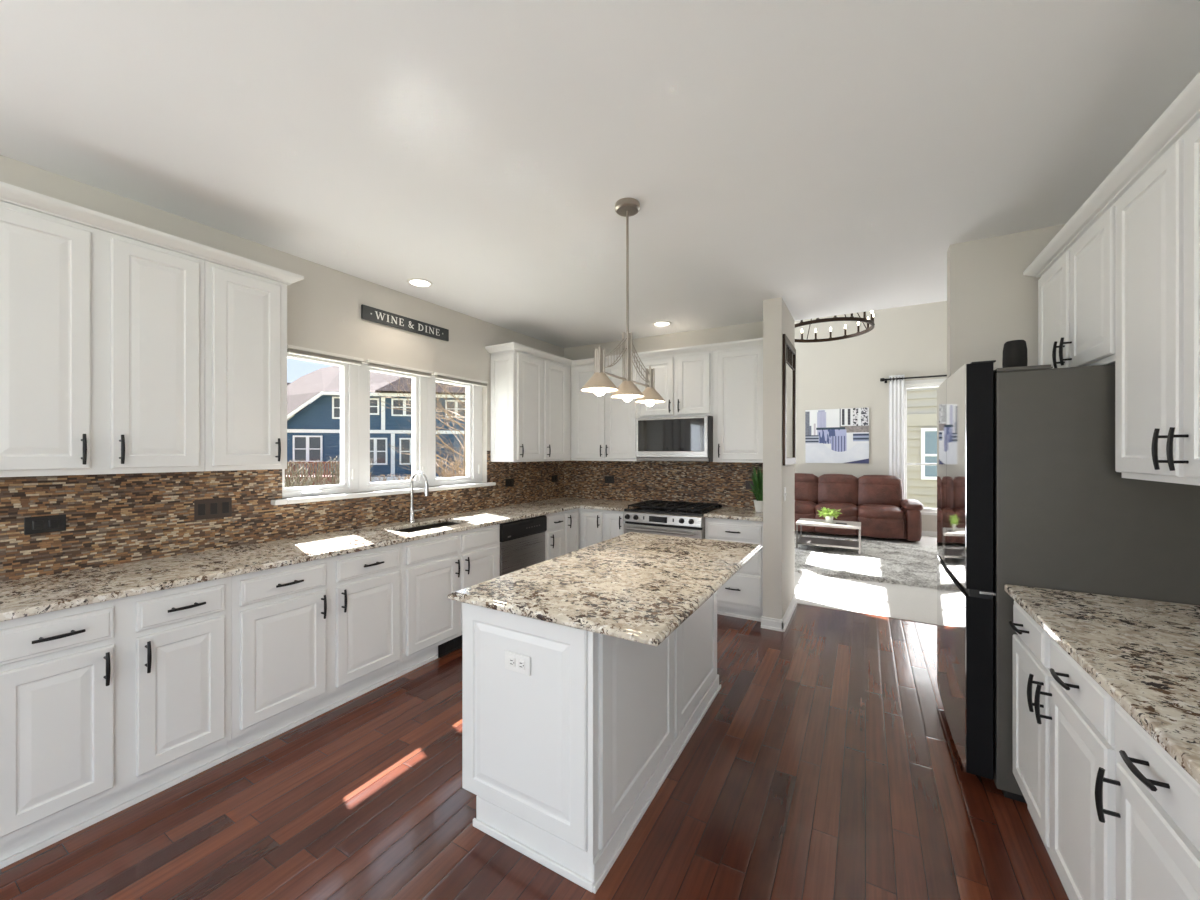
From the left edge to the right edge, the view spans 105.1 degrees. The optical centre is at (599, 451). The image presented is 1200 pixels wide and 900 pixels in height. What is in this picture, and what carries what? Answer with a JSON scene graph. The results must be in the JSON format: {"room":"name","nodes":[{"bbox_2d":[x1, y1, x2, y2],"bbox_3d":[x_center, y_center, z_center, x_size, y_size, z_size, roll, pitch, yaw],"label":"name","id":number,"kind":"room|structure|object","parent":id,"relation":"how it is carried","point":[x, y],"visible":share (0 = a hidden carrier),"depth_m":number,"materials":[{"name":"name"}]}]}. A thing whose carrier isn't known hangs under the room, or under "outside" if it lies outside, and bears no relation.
{"room":"kitchen","nodes":[
{"label":"kitchen","id":0,"kind":"room"},
{"bbox_2d":[0,155,563,498],"bbox_3d":[-2.576,0.098,2.099,0.150,2.740,8.560,0,0,30],"label":"wall","id":1,"kind":"structure","parent":0,"point":[324,307],"depth_m":3.25,"materials":[{"name":"beige paint"}]},
{"bbox_2d":[0,201,204,476],"bbox_3d":[-2.289,-0.437,2.073,0.365,1.070,0.732,0,0,30],"label":"upper cabinet","id":2,"kind":"object","parent":1,"relation":"attached to","point":[102,333],"visible":1,"depth_m":2.00,"materials":[{"name":"white paint"}]},
{"bbox_2d":[0,181,303,285],"bbox_3d":[-2.180,-0.999,2.266,0.366,0.054,1.176,0,0,30],"label":"crown molding","id":3,"kind":"structure","parent":2,"relation":"attached to","point":[11,194],"depth_m":2.08,"materials":[{"name":"white paint"}]},
{"bbox_2d":[205,260,286,470],"bbox_3d":[-2.010,-0.437,2.556,0.365,1.070,0.382,0,0,30],"label":"upper cabinet","id":4,"kind":"object","parent":1,"relation":"attached to","point":[246,313],"visible":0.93,"depth_m":2.46,"materials":[{"name":"white paint"}]},
{"bbox_2d":[0,451,563,581],"bbox_3d":[-1.541,0.271,3.733,0.009,0.566,4.406,0,0,30],"label":"backsplash","id":5,"kind":"structure","parent":1,"relation":"attached to","point":[112,519],"depth_m":2.47,"materials":[{"name":"tile"}]},
{"bbox_2d":[24,514,65,534],"bbox_3d":[-2.491,0.325,2.067,0.010,0.076,0.122,0,0,30],"label":"outlet","id":6,"kind":"object","parent":5,"relation":"attached to","point":[52,523],"visible":1,"depth_m":2.06,"materials":[{"name":"black plastic"}]},
{"bbox_2d":[32,520,43,529],"bbox_3d":[-2.501,0.325,2.046,0.006,0.038,0.033,0,0,30],"label":"socket","id":7,"kind":"object","parent":6,"relation":"attached to","point":[36,524],"depth_m":2.05,"materials":[{"name":"black plastic"}]},
{"bbox_2d":[48,519,58,527],"bbox_3d":[-2.478,0.325,2.086,0.006,0.038,0.033,0,0,30],"label":"socket","id":8,"kind":"object","parent":6,"relation":"attached to","point":[52,523],"depth_m":2.08,"materials":[{"name":"black plastic"}]},
{"bbox_2d":[194,497,231,519],"bbox_3d":[-2.184,0.320,2.600,0.009,0.112,0.172,0,0,30],"label":"switch plate","id":9,"kind":"object","parent":5,"relation":"attached to","point":[218,507],"visible":1,"depth_m":2.59,"materials":[{"name":"brown plastic"}]},
{"bbox_2d":[198,504,204,515],"bbox_3d":[-2.209,0.320,2.550,0.003,0.064,0.032,0,0,30],"label":"socket","id":10,"kind":"object","parent":9,"relation":"attached to","point":[201,507],"depth_m":2.55,"materials":[{"name":"black plastic"}]},
{"bbox_2d":[210,503,216,514],"bbox_3d":[-2.181,0.320,2.598,0.003,0.064,0.032,0,0,30],"label":"rocker switch","id":11,"kind":"object","parent":9,"relation":"attached to","point":[213,506],"depth_m":2.60,"materials":[{"name":"black plastic"}]},
{"bbox_2d":[222,502,228,512],"bbox_3d":[-2.154,0.320,2.646,0.003,0.064,0.032,0,0,30],"label":"rocker switch","id":12,"kind":"object","parent":9,"relation":"attached to","point":[225,505],"depth_m":2.64,"materials":[{"name":"black plastic"}]},
{"bbox_2d":[505,478,513,486],"bbox_3d":[-0.934,0.318,4.765,0.010,0.082,0.125,0,0,30],"label":"outlet","id":13,"kind":"object","parent":5,"relation":"attached to","point":[508,482],"visible":1,"depth_m":4.75,"materials":[{"name":"black plastic"}]},
{"bbox_2d":[552,475,557,481],"bbox_3d":[-0.537,0.315,5.453,0.010,0.080,0.118,0,0,30],"label":"outlet","id":14,"kind":"object","parent":5,"relation":"attached to","point":[554,477],"visible":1,"depth_m":5.45,"materials":[{"name":"black plastic"}]},
{"bbox_2d":[282,353,358,497],"bbox_3d":[-1.948,-0.182,3.191,0.126,0.960,0.550,0,0,30],"label":"window","id":15,"kind":"structure","parent":1,"relation":"in","point":[349,373],"depth_m":3.36,"materials":[{"name":"white paint"}]},
{"bbox_2d":[287,345,363,364],"bbox_3d":[-1.866,-0.657,3.144,0.032,0.050,0.510,0,0,30],"label":"mini blind","id":16,"kind":"object","parent":15,"relation":"attached to","point":[296,350],"visible":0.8,"depth_m":3.11,"materials":[{"name":"white plastic"}]},
{"bbox_2d":[271,482,495,504],"bbox_3d":[-1.560,0.314,3.700,0.122,0.031,1.950,0,0,30],"label":"window sill","id":17,"kind":"structure","parent":1,"relation":"attached to","point":[317,498],"depth_m":3.38,"materials":[{"name":"white paint"}]},
{"bbox_2d":[359,364,426,491],"bbox_3d":[-1.670,-0.182,3.705,0.093,0.960,0.618,0,0,30],"label":"window","id":18,"kind":"structure","parent":1,"relation":"in","point":[419,383],"depth_m":3.72,"materials":[{"name":"white paint"}]},
{"bbox_2d":[366,360,432,376],"bbox_3d":[-1.574,-0.657,3.650,0.032,0.050,0.580,0,0,30],"label":"mini blind","id":19,"kind":"object","parent":18,"relation":"attached to","point":[371,363],"visible":1,"depth_m":3.61,"materials":[{"name":"white plastic"}]},
{"bbox_2d":[361,304,448,340],"bbox_3d":[-1.543,-1.029,3.717,0.020,0.103,0.805,0,0,30],"label":"wall sign","id":20,"kind":"object","parent":1,"relation":"attached to","point":[368,313],"visible":1,"depth_m":3.65,"materials":[{"name":"wood"}]},
{"bbox_2d":[427,376,481,485],"bbox_3d":[-1.352,-0.182,4.257,0.093,0.960,0.657,0,0,30],"label":"window","id":21,"kind":"structure","parent":1,"relation":"in","point":[473,392],"depth_m":4.41,"materials":[{"name":"white paint"}]},
{"bbox_2d":[434,372,487,386],"bbox_3d":[-1.254,-0.657,4.205,0.032,0.050,0.620,0,0,30],"label":"mini blind","id":22,"kind":"object","parent":21,"relation":"attached to","point":[442,376],"visible":1,"depth_m":4.16,"materials":[{"name":"white plastic"}]},
{"bbox_2d":[491,350,570,461],"bbox_3d":[-0.680,-0.437,4.860,0.365,1.070,0.982,0,0,30],"label":"upper cabinet","id":23,"kind":"object","parent":1,"relation":"attached to","point":[531,395],"visible":1,"depth_m":4.55,"materials":[{"name":"white paint"}]},
{"bbox_2d":[485,338,762,365],"bbox_3d":[0.214,-0.999,4.321,2.459,0.054,1.064,0,0,30],"label":"crown molding","id":24,"kind":"structure","parent":23,"relation":"attached to","point":[511,346],"depth_m":4.50,"materials":[{"name":"white paint"}]},
{"bbox_2d":[408,507,414,522],"bbox_3d":[-1.485,0.494,3.628,0.054,0.120,0.054,0,0,30],"label":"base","id":25,"kind":"object","parent":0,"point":[411,509],"depth_m":3.61,"materials":[{"name":"silver metal"}]},
{"bbox_2d":[0,531,1068,899],"bbox_3d":[1.547,1.525,2.686,6.705,0.126,13.700,0,0,30],"label":"floor","id":26,"kind":"structure","parent":0,"point":[825,763],"depth_m":1.89,"materials":[{"name":"brown wood"}]},
{"bbox_2d":[0,577,230,868],"bbox_3d":[-2.161,1.027,1.998,0.660,0.884,0.730,0,0,30],"label":"base cabinet","id":27,"kind":"object","parent":26,"relation":"on","point":[106,707],"visible":1,"depth_m":1.81,"materials":[{"name":"white paint"}]},
{"bbox_2d":[0,497,646,621],"bbox_3d":[-1.035,0.569,3.455,1.162,0.030,4.381,0,0,30],"label":"countertop","id":28,"kind":"structure","parent":27,"relation":"on","point":[25,597],"depth_m":2.33,"materials":[{"name":"stone"}]},
{"bbox_2d":[408,471,428,522],"bbox_3d":[-1.394,0.351,3.624,0.217,0.407,0.139,0,0,30],"label":"kitchen faucet","id":29,"kind":"object","parent":28,"relation":"on","point":[426,487],"visible":1,"depth_m":3.61,"materials":[{"name":"silver metal"}]},
{"bbox_2d":[394,522,460,532],"bbox_3d":[-1.298,0.689,3.503,0.330,0.208,0.630,0,0,30],"label":"sink","id":30,"kind":"object","parent":28,"relation":"in","point":[431,526],"visible":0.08,"depth_m":3.67,"materials":[{"name":"metal"}]},
{"bbox_2d":[227,543,401,758],"bbox_3d":[-1.747,1.027,2.717,0.660,0.884,0.927,0,0,30],"label":"base cabinet","id":31,"kind":"object","parent":26,"relation":"on","point":[310,638],"visible":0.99,"depth_m":2.48,"materials":[{"name":"white paint"}]},
{"bbox_2d":[398,524,499,676],"bbox_3d":[-1.285,1.027,3.516,0.660,0.884,0.917,0,0,30],"label":"base cabinet","id":32,"kind":"object","parent":26,"relation":"on","point":[433,568],"visible":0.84,"depth_m":3.22,"materials":[{"name":"white paint"}]},
{"bbox_2d":[438,635,461,657],"bbox_3d":[-1.075,1.416,3.403,0.008,0.096,0.300,0,0,30],"label":"floor register","id":33,"kind":"object","parent":32,"relation":"attached to","point":[447,647],"visible":0.54,"depth_m":3.36,"materials":[{"name":"black metal"}]},
{"bbox_2d":[454,515,546,575],"bbox_3d":[-0.913,1.027,4.186,0.621,0.882,0.606,0,0,30],"label":"dishwasher","id":34,"kind":"object","parent":26,"relation":"on","point":[522,542],"visible":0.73,"depth_m":4.00,"materials":[{"name":"silver metal"}]},
{"bbox_2d":[545,511,563,560],"bbox_3d":[-0.671,1.027,4.582,0.660,0.884,0.313,0,0,30],"label":"base cabinet","id":35,"kind":"object","parent":26,"relation":"on","point":[554,534],"visible":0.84,"depth_m":4.42,"materials":[{"name":"white paint"}]},
{"bbox_2d":[564,508,603,553],"bbox_3d":[-0.272,1.027,5.038,0.897,0.884,0.874,0,0,30],"label":"base cabinet","id":36,"kind":"object","parent":26,"relation":"on","point":[583,528],"visible":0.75,"depth_m":4.71,"materials":[{"name":"white paint"}]},
{"bbox_2d":[462,591,720,893],"bbox_3d":[0.101,1.026,2.347,0.619,0.884,1.543,0,0,30],"label":"kitchen island","id":37,"kind":"object","parent":26,"relation":"on","point":[563,761],"visible":0.84,"depth_m":1.70,"materials":[{"name":"white paint"}]},
{"bbox_2d":[505,650,529,675],"bbox_3d":[-0.304,0.773,1.684,0.118,0.068,0.010,0,0,30],"label":"outlet","id":38,"kind":"object","parent":37,"relation":"attached to","point":[516,662],"visible":1,"depth_m":1.68,"materials":[{"name":"white plastic"}]},
{"bbox_2d":[509,656,514,666],"bbox_3d":[-0.324,0.773,1.694,0.032,0.034,0.006,0,0,30],"label":"socket","id":39,"kind":"object","parent":38,"relation":"attached to","point":[511,658],"depth_m":1.69,"materials":[{"name":"white plastic"}]},
{"bbox_2d":[518,659,524,669],"bbox_3d":[-0.285,0.773,1.672,0.032,0.034,0.006,0,0,30],"label":"socket","id":40,"kind":"object","parent":38,"relation":"attached to","point":[521,662],"depth_m":1.67,"materials":[{"name":"white plastic"}]},
{"bbox_2d":[447,532,762,646],"bbox_3d":[0.188,0.569,2.291,0.895,0.030,1.613,0,0,30],"label":"island countertop","id":41,"kind":"structure","parent":37,"relation":"on","point":[632,586],"depth_m":1.89,"materials":[{"name":"stone"}]},
{"bbox_2d":[604,510,624,540],"bbox_3d":[0.284,1.027,4.840,0.262,0.884,0.660,0,0,30],"label":"base cabinet","id":42,"kind":"object","parent":26,"relation":"on","point":[614,523],"visible":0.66,"depth_m":4.60,"materials":[{"name":"white paint"}]},
{"bbox_2d":[623,500,721,538],"bbox_3d":[0.719,0.994,4.542,0.783,0.949,0.724,0,0,30],"label":"gas range","id":43,"kind":"object","parent":26,"relation":"on","point":[659,517],"visible":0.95,"depth_m":4.30,"materials":[{"name":"silver metal"}]},
{"bbox_2d":[624,501,721,515],"bbox_3d":[0.737,0.553,4.571,0.783,0.040,0.655,0,0,30],"label":"cooktop","id":44,"kind":"object","parent":43,"relation":"in","point":[651,508],"depth_m":4.41,"materials":[{"name":"black metal"}]},
{"bbox_2d":[705,517,762,621],"bbox_3d":[1.301,1.027,4.253,0.506,0.884,0.660,0,0,30],"label":"base cabinet","id":45,"kind":"object","parent":26,"relation":"on","point":[741,596],"visible":0.62,"depth_m":3.98,"materials":[{"name":"white paint"}]},
{"bbox_2d":[704,507,762,521],"bbox_3d":[1.306,0.569,4.258,0.508,0.030,0.651,0,0,30],"label":"countertop","id":46,"kind":"structure","parent":45,"relation":"on","point":[735,513],"depth_m":4.08,"materials":[{"name":"stone"}]},
{"bbox_2d":[750,465,762,511],"bbox_3d":[1.494,0.334,4.277,0.212,0.441,0.202,0,0,30],"label":"potted plant","id":47,"kind":"object","parent":46,"relation":"on","point":[757,479],"visible":0.73,"depth_m":4.25,"materials":[{"name":"green plant"}]},
{"bbox_2d":[795,473,923,540],"bbox_3d":[4.224,0.924,8.199,2.508,1.044,0.963,0,0,30],"label":"sofa","id":48,"kind":"object","parent":26,"relation":"on","point":[874,501],"visible":0.62,"depth_m":7.92,"materials":[{"name":"brown leather"}]},
{"bbox_2d":[795,500,816,513],"bbox_3d":[3.591,1.022,8.388,0.698,0.258,0.658,0,0,30],"label":"seat cushion","id":49,"kind":"object","parent":48,"relation":"on","point":[801,506],"depth_m":8.07,"materials":[{"name":"brown leather"}]},
{"bbox_2d":[795,482,817,503],"bbox_3d":[3.781,0.742,8.717,0.707,0.624,0.314,0,0,30],"label":"cushion","id":50,"kind":"object","parent":48,"relation":"on","point":[804,491],"depth_m":8.53,"materials":[{"name":"brown leather"}]},
{"bbox_2d":[795,473,817,482],"bbox_3d":[3.791,0.532,8.735,0.674,0.260,0.260,0,0,30],"label":"cushion","id":51,"kind":"object","parent":48,"relation":"on","point":[799,477],"depth_m":8.59,"materials":[{"name":"brown leather"}]},
{"bbox_2d":[815,502,857,516],"bbox_3d":[4.149,1.022,8.066,0.698,0.258,0.658,0,0,30],"label":"seat cushion","id":52,"kind":"object","parent":48,"relation":"on","point":[848,509],"depth_m":7.84,"materials":[{"name":"brown leather"}]},
{"bbox_2d":[818,482,857,505],"bbox_3d":[4.339,0.742,8.395,0.707,0.624,0.314,0,0,30],"label":"cushion","id":53,"kind":"object","parent":48,"relation":"on","point":[840,492],"depth_m":8.26,"materials":[{"name":"brown leather"}]},
{"bbox_2d":[818,474,857,483],"bbox_3d":[4.349,0.532,8.412,0.674,0.260,0.260,0,0,30],"label":"cushion","id":54,"kind":"object","parent":48,"relation":"on","point":[825,478],"depth_m":8.32,"materials":[{"name":"brown leather"}]},
{"bbox_2d":[858,475,901,484],"bbox_3d":[4.908,0.532,8.090,0.674,0.260,0.260,0,0,30],"label":"cushion","id":55,"kind":"object","parent":48,"relation":"on","point":[865,479],"depth_m":8.00,"materials":[{"name":"brown leather"}]},
{"bbox_2d":[858,483,902,507],"bbox_3d":[4.898,0.742,8.072,0.707,0.624,0.314,0,0,30],"label":"cushion","id":56,"kind":"object","parent":48,"relation":"on","point":[868,493],"depth_m":7.94,"materials":[{"name":"brown leather"}]},
{"bbox_2d":[857,504,904,519],"bbox_3d":[4.708,1.022,7.743,0.698,0.258,0.658,0,0,30],"label":"seat cushion","id":57,"kind":"object","parent":48,"relation":"on","point":[864,511],"depth_m":7.52,"materials":[{"name":"brown leather"}]},
{"bbox_2d":[795,534,939,588],"bbox_3d":[3.597,1.438,6.382,3.702,0.045,2.642,0,0,30],"label":"area rug","id":58,"kind":"object","parent":26,"relation":"on","point":[878,561],"visible":0.38,"depth_m":5.95,"materials":[{"name":"grey carpet"}]},
{"bbox_2d":[796,518,860,553],"bbox_3d":[3.367,1.223,6.774,0.830,0.375,0.520,0,0,30],"label":"coffee table","id":59,"kind":"object","parent":58,"relation":"on","point":[847,544],"visible":0.98,"depth_m":6.71,"materials":[{"name":"grey wood"}]},
{"bbox_2d":[798,537,858,546],"bbox_3d":[3.367,1.333,6.774,0.778,0.015,0.468,0,0,30],"label":"shelf","id":60,"kind":"object","parent":59,"relation":"attached to","point":[825,542],"depth_m":6.73,"materials":[{"name":"glass"}]},
{"bbox_2d":[817,507,841,522],"bbox_3d":[3.363,0.928,6.748,0.325,0.214,0.298,0,0,-10],"label":"potted plant","id":61,"kind":"object","parent":59,"relation":"on","point":[828,516],"visible":1,"depth_m":6.71,"materials":[{"name":"green plant"}]},
{"bbox_2d":[1009,600,1120,899],"bbox_3d":[1.744,1.027,1.394,0.657,0.884,0.889,0,0,30],"label":"base cabinet","id":62,"kind":"object","parent":26,"relation":"on","point":[1064,720],"visible":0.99,"depth_m":1.40,"materials":[{"name":"white paint"}]},
{"bbox_2d":[937,360,1199,802],"bbox_3d":[2.143,0.538,2.217,0.759,1.860,0.921,0,0,30],"label":"refrigerator","id":63,"kind":"object","parent":26,"relation":"on","point":[1030,491],"visible":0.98,"depth_m":1.92,"materials":[{"name":"black metal"}]},
{"bbox_2d":[1002,340,1027,367],"bbox_3d":[1.945,-0.439,2.156,0.088,0.164,0.088,0,0,30],"label":"speaker","id":64,"kind":"object","parent":63,"relation":"on","point":[1014,351],"visible":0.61,"depth_m":2.12},
{"bbox_2d":[1095,701,1199,899],"bbox_3d":[1.307,1.027,0.635,0.657,0.884,0.859,0,0,30],"label":"base cabinet","id":65,"kind":"object","parent":26,"relation":"on","point":[1157,814],"visible":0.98,"depth_m":0.98,"materials":[{"name":"white paint"}]},
{"bbox_2d":[1004,584,1199,784],"bbox_3d":[1.536,0.569,1.010,0.641,0.030,1.764,0,0,30],"label":"countertop","id":66,"kind":"structure","parent":65,"relation":"on","point":[1144,654],"depth_m":1.28,"materials":[{"name":"stone"}]},
{"bbox_2d":[0,0,1199,347],"bbox_3d":[0.263,-1.397,0.460,6.705,0.250,8.560,0,0,30],"label":"ceiling","id":67,"kind":"structure","parent":0,"point":[826,158],"depth_m":1.80,"materials":[{"name":"paint"}]},
{"bbox_2d":[407,278,432,287],"bbox_3d":[-1.351,-1.268,3.451,0.184,0.008,0.184,0,0,30],"label":"recessed light","id":68,"kind":"object","parent":67,"relation":"in","point":[418,282],"visible":1,"depth_m":3.44,"materials":[{"name":"white plastic"}]},
{"bbox_2d":[581,198,664,405],"bbox_3d":[0.141,-0.765,2.361,0.174,1.014,0.744,0,0,30],"label":"pendant light","id":69,"kind":"object","parent":67,"relation":"hanging from","point":[599,383],"visible":1,"depth_m":2.34,"materials":[{"name":"silver metal"}]},
{"bbox_2d":[653,321,670,326],"bbox_3d":[0.614,-1.268,4.554,0.184,0.008,0.184,0,0,30],"label":"recessed light","id":70,"kind":"object","parent":67,"relation":"in","point":[658,323],"visible":1,"depth_m":4.54,"materials":[{"name":"white plastic"}]},
{"bbox_2d":[564,321,762,359],"bbox_3d":[0.659,0.098,5.091,2.462,2.740,0.143,0,0,30],"label":"wall","id":71,"kind":"structure","parent":0,"point":[753,330],"depth_m":4.90,"materials":[{"name":"beige paint"}]},
{"bbox_2d":[571,359,639,460],"bbox_3d":[0.101,-0.437,5.116,0.856,1.070,0.365,0,0,30],"label":"upper cabinet","id":72,"kind":"object","parent":71,"relation":"attached to","point":[603,428],"visible":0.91,"depth_m":5.00,"materials":[{"name":"white paint"}]},
{"bbox_2d":[564,461,762,508],"bbox_3d":[0.625,0.311,5.022,2.452,0.486,0.009,0,0,30],"label":"backsplash","id":73,"kind":"structure","parent":71,"relation":"attached to","point":[723,483],"depth_m":4.99,"materials":[{"name":"tile"}]},
{"bbox_2d":[605,476,613,482],"bbox_3d":[0.108,0.321,5.309,0.122,0.082,0.010,0,0,30],"label":"outlet","id":74,"kind":"object","parent":73,"relation":"attached to","point":[608,479],"visible":1,"depth_m":5.31,"materials":[{"name":"black plastic"}]},
{"bbox_2d":[746,481,754,488],"bbox_3d":[1.481,0.325,4.517,0.100,0.082,0.010,0,0,30],"label":"outlet","id":75,"kind":"object","parent":73,"relation":"attached to","point":[748,486],"visible":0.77,"depth_m":4.52,"materials":[{"name":"brown plastic"}]},
{"bbox_2d":[640,351,712,417],"bbox_3d":[0.807,-0.658,4.708,0.771,0.628,0.365,0,0,30],"label":"upper cabinet","id":76,"kind":"object","parent":71,"relation":"attached to","point":[684,381],"visible":0.83,"depth_m":4.55,"materials":[{"name":"white paint"}]},
{"bbox_2d":[636,416,712,461],"bbox_3d":[0.793,-0.124,4.683,0.767,0.436,0.405,0,0,30],"label":"microwave","id":77,"kind":"object","parent":76,"relation":"attached to","point":[690,438],"visible":0.99,"depth_m":4.49,"materials":[{"name":"silver metal"}]},
{"bbox_2d":[713,345,762,462],"bbox_3d":[1.369,-0.437,4.384,0.521,1.070,0.365,0,0,30],"label":"upper cabinet","id":78,"kind":"object","parent":71,"relation":"attached to","point":[737,372],"visible":0.82,"depth_m":4.28,"materials":[{"name":"white paint"}]},
{"bbox_2d":[763,297,794,619],"bbox_3d":[1.627,0.098,4.158,0.148,2.740,0.790,0,0,30],"label":"wall partition","id":79,"kind":"structure","parent":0,"point":[778,514],"depth_m":3.83,"materials":[{"name":"beige paint"}]},
{"bbox_2d":[761,594,796,631],"bbox_3d":[1.629,1.423,4.152,0.186,0.090,0.828,0,0,30],"label":"baseboard","id":80,"kind":"structure","parent":79,"relation":"attached to","point":[766,622],"depth_m":3.83,"materials":[{"name":"white paint"}]},
{"bbox_2d":[784,487,786,500],"bbox_3d":[1.572,0.358,3.896,0.018,0.116,0.072,0,0,30],"label":"light switch","id":81,"kind":"object","parent":79,"relation":"attached to","point":[785,493],"visible":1,"depth_m":3.89,"materials":[{"name":"white plastic"}]},
{"bbox_2d":[783,334,795,465],"bbox_3d":[1.689,-0.432,4.094,0.022,1.090,0.680,0,0,30],"label":"wall mirror","id":82,"kind":"object","parent":79,"relation":"attached to","point":[789,352],"visible":1,"depth_m":4.08,"materials":[{"name":"brown metal"}]},
{"bbox_2d":[786,345,793,457],"bbox_3d":[1.684,-0.432,4.097,0.010,0.968,0.558,0,0,30],"label":"mirror glass","id":83,"kind":"object","parent":82,"relation":"attached to","point":[789,350],"depth_m":4.09,"materials":[{"name":"silver glass"}]},
{"bbox_2d":[795,301,946,531],"bbox_3d":[4.934,-1.182,8.554,6.705,5.300,0.150,0,0,30],"label":"wall","id":84,"kind":"structure","parent":0,"point":[909,341],"depth_m":8.46,"materials":[{"name":"paint"}]},
{"bbox_2d":[805,407,868,463],"bbox_3d":[4.475,-0.301,8.711,1.070,1.028,0.036,0,0,30],"label":"print","id":85,"kind":"object","parent":84,"relation":"attached to","point":[831,435],"visible":1,"depth_m":8.69},
{"bbox_2d":[880,375,946,382],"bbox_3d":[5.836,-1.287,7.872,1.780,0.080,0.130,0,0,30],"label":"curtain rod","id":86,"kind":"object","parent":84,"relation":"attached to","point":[881,379],"visible":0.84,"depth_m":8.03,"materials":[{"name":"black metal"}]},
{"bbox_2d":[889,375,904,508],"bbox_3d":[5.265,0.038,8.161,0.233,2.800,0.072,0,0,30],"label":"curtain","id":87,"kind":"object","parent":86,"relation":"hanging from","point":[896,387],"visible":0.77,"depth_m":8.16,"materials":[{"name":"white fabric"}]},
{"bbox_2d":[905,383,941,511],"bbox_3d":[5.886,-0.072,7.999,1.040,2.240,0.080,0,0,30],"label":"window","id":88,"kind":"structure","parent":84,"relation":"in","point":[933,384],"depth_m":8.20,"materials":[{"name":"white paint"}]},
{"bbox_2d":[905,378,946,515],"bbox_3d":[5.847,-0.082,7.931,1.140,2.360,0.016,0,0,30],"label":"trim","id":89,"kind":"structure","parent":84,"relation":"attached to","point":[942,380],"depth_m":8.01,"materials":[{"name":"white paint"}]},
{"bbox_2d":[922,531,936,536],"bbox_3d":[4.890,1.423,8.479,6.405,0.090,0.024,0,0,30],"label":"baseboard","id":90,"kind":"structure","parent":84,"relation":"attached to","point":[924,533],"depth_m":7.99,"materials":[{"name":"white paint"}]},
{"bbox_2d":[947,224,1064,377],"bbox_3d":[3.435,0.098,2.151,2.900,2.740,0.120,0,0,30],"label":"wall","id":91,"kind":"structure","parent":0,"point":[991,303],"depth_m":2.73,"materials":[{"name":"beige paint"}]},
{"bbox_3d":[3.649,-3.907,6.328,6.705,0.150,5.290,0,0,30],"label":"ceiling","id":92,"kind":"structure","parent":0,"visible":0},
{"bbox_2d":[795,311,874,342],"bbox_3d":[2.930,-2.694,5.998,1.128,2.275,1.131,0,0,30],"label":"chandelier","id":93,"kind":"object","parent":92,"relation":"hanging from","point":[868,321],"visible":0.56,"depth_m":5.85,"materials":[{"name":"brown metal"}]},
{"bbox_3d":[1.001,0.098,-0.710,0.150,2.740,7.270,0,0,30],"label":"wall","id":94,"kind":"structure","parent":0,"visible":0},
{"bbox_2d":[1038,196,1121,367],"bbox_3d":[2.312,-0.663,2.086,0.365,0.618,0.923,0,0,30],"label":"upper cabinet","id":95,"kind":"object","parent":94,"relation":"attached to","point":[1076,294],"visible":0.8,"depth_m":2.01,"materials":[{"name":"white paint"}]},
{"bbox_2d":[1023,72,1199,277],"bbox_3d":[2.112,-0.999,1.733,0.366,0.054,1.854,0,0,30],"label":"crown molding","id":96,"kind":"structure","parent":95,"relation":"attached to","point":[1183,112],"depth_m":1.62,"materials":[{"name":"white paint"}]},
{"bbox_2d":[1115,118,1199,485],"bbox_3d":[1.864,-0.437,1.308,0.365,1.070,0.868,0,0,30],"label":"upper cabinet","id":97,"kind":"object","parent":94,"relation":"attached to","point":[1157,219],"visible":1,"depth_m":1.48,"materials":[{"name":"white paint"}]},
{"label":"outside","id":98,"kind":"structure","parent":0,"visible":0},
{"bbox_3d":[-1.164,2.568,17.990,100.000,0.200,90.000,0,0,30],"label":"ground","id":99,"kind":"structure","parent":98,"visible":0},
{"bbox_2d":[285,460,334,487],"bbox_3d":[-5.541,1.290,8.433,1.121,2.362,1.042,0,0,-1],"label":"bush","id":100,"kind":"object","parent":99,"relation":"on","point":[289,483],"visible":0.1,"depth_m":8.43,"materials":[{"name":"brown plant"}]},
{"bbox_2d":[285,461,370,486],"bbox_3d":[-17.476,1.498,27.200,6.064,1.940,4.900,0,0,-12],"label":"fence","id":101,"kind":"object","parent":99,"relation":"on","point":[310,463],"visible":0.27,"depth_m":25.14,"materials":[{"name":"red wood"}]},
{"bbox_2d":[323,455,375,484],"bbox_3d":[-5.066,1.245,9.318,1.008,2.450,1.078,0,0,-30],"label":"bush","id":102,"kind":"object","parent":99,"relation":"on","point":[336,461],"visible":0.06,"depth_m":9.03,"materials":[{"name":"plant"}]},
{"bbox_2d":[287,366,465,481],"bbox_3d":[-14.090,-2.161,33.113,18.653,9.259,6.942,0,0,-12],"label":"house","id":103,"kind":"structure","parent":99,"relation":"on","point":[313,433],"depth_m":30.45,"materials":[{"name":"blue"}]},
{"bbox_2d":[371,473,410,481],"bbox_3d":[-4.599,1.472,10.444,1.106,1.999,1.148,0,0,14],"label":"bush","id":104,"kind":"object","parent":99,"relation":"on","point":[398,477],"visible":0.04,"depth_m":10.35,"materials":[{"name":"plant"}]},
{"bbox_2d":[372,377,465,477],"bbox_3d":[-4.157,-0.843,15.189,5.959,6.630,6.234,0,0,-15],"label":"bare tree","id":105,"kind":"object","parent":99,"relation":"on","point":[447,386],"visible":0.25,"depth_m":14.90,"materials":[{"name":"brown plant"}]},
{"bbox_2d":[436,457,465,477],"bbox_3d":[-3.665,1.297,11.667,1.207,2.347,1.202,0,0,30],"label":"bush","id":106,"kind":"object","parent":99,"relation":"on","point":[457,473],"visible":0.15,"depth_m":11.46,"materials":[{"name":"beige plant"}]},
{"bbox_2d":[907,387,937,507],"bbox_3d":[9.521,-1.032,13.498,13.000,7.000,5.100,0,0,30],"label":"house","id":107,"kind":"structure","parent":99,"relation":"on","point":[921,402],"depth_m":11.47,"materials":[{"name":"beige"}]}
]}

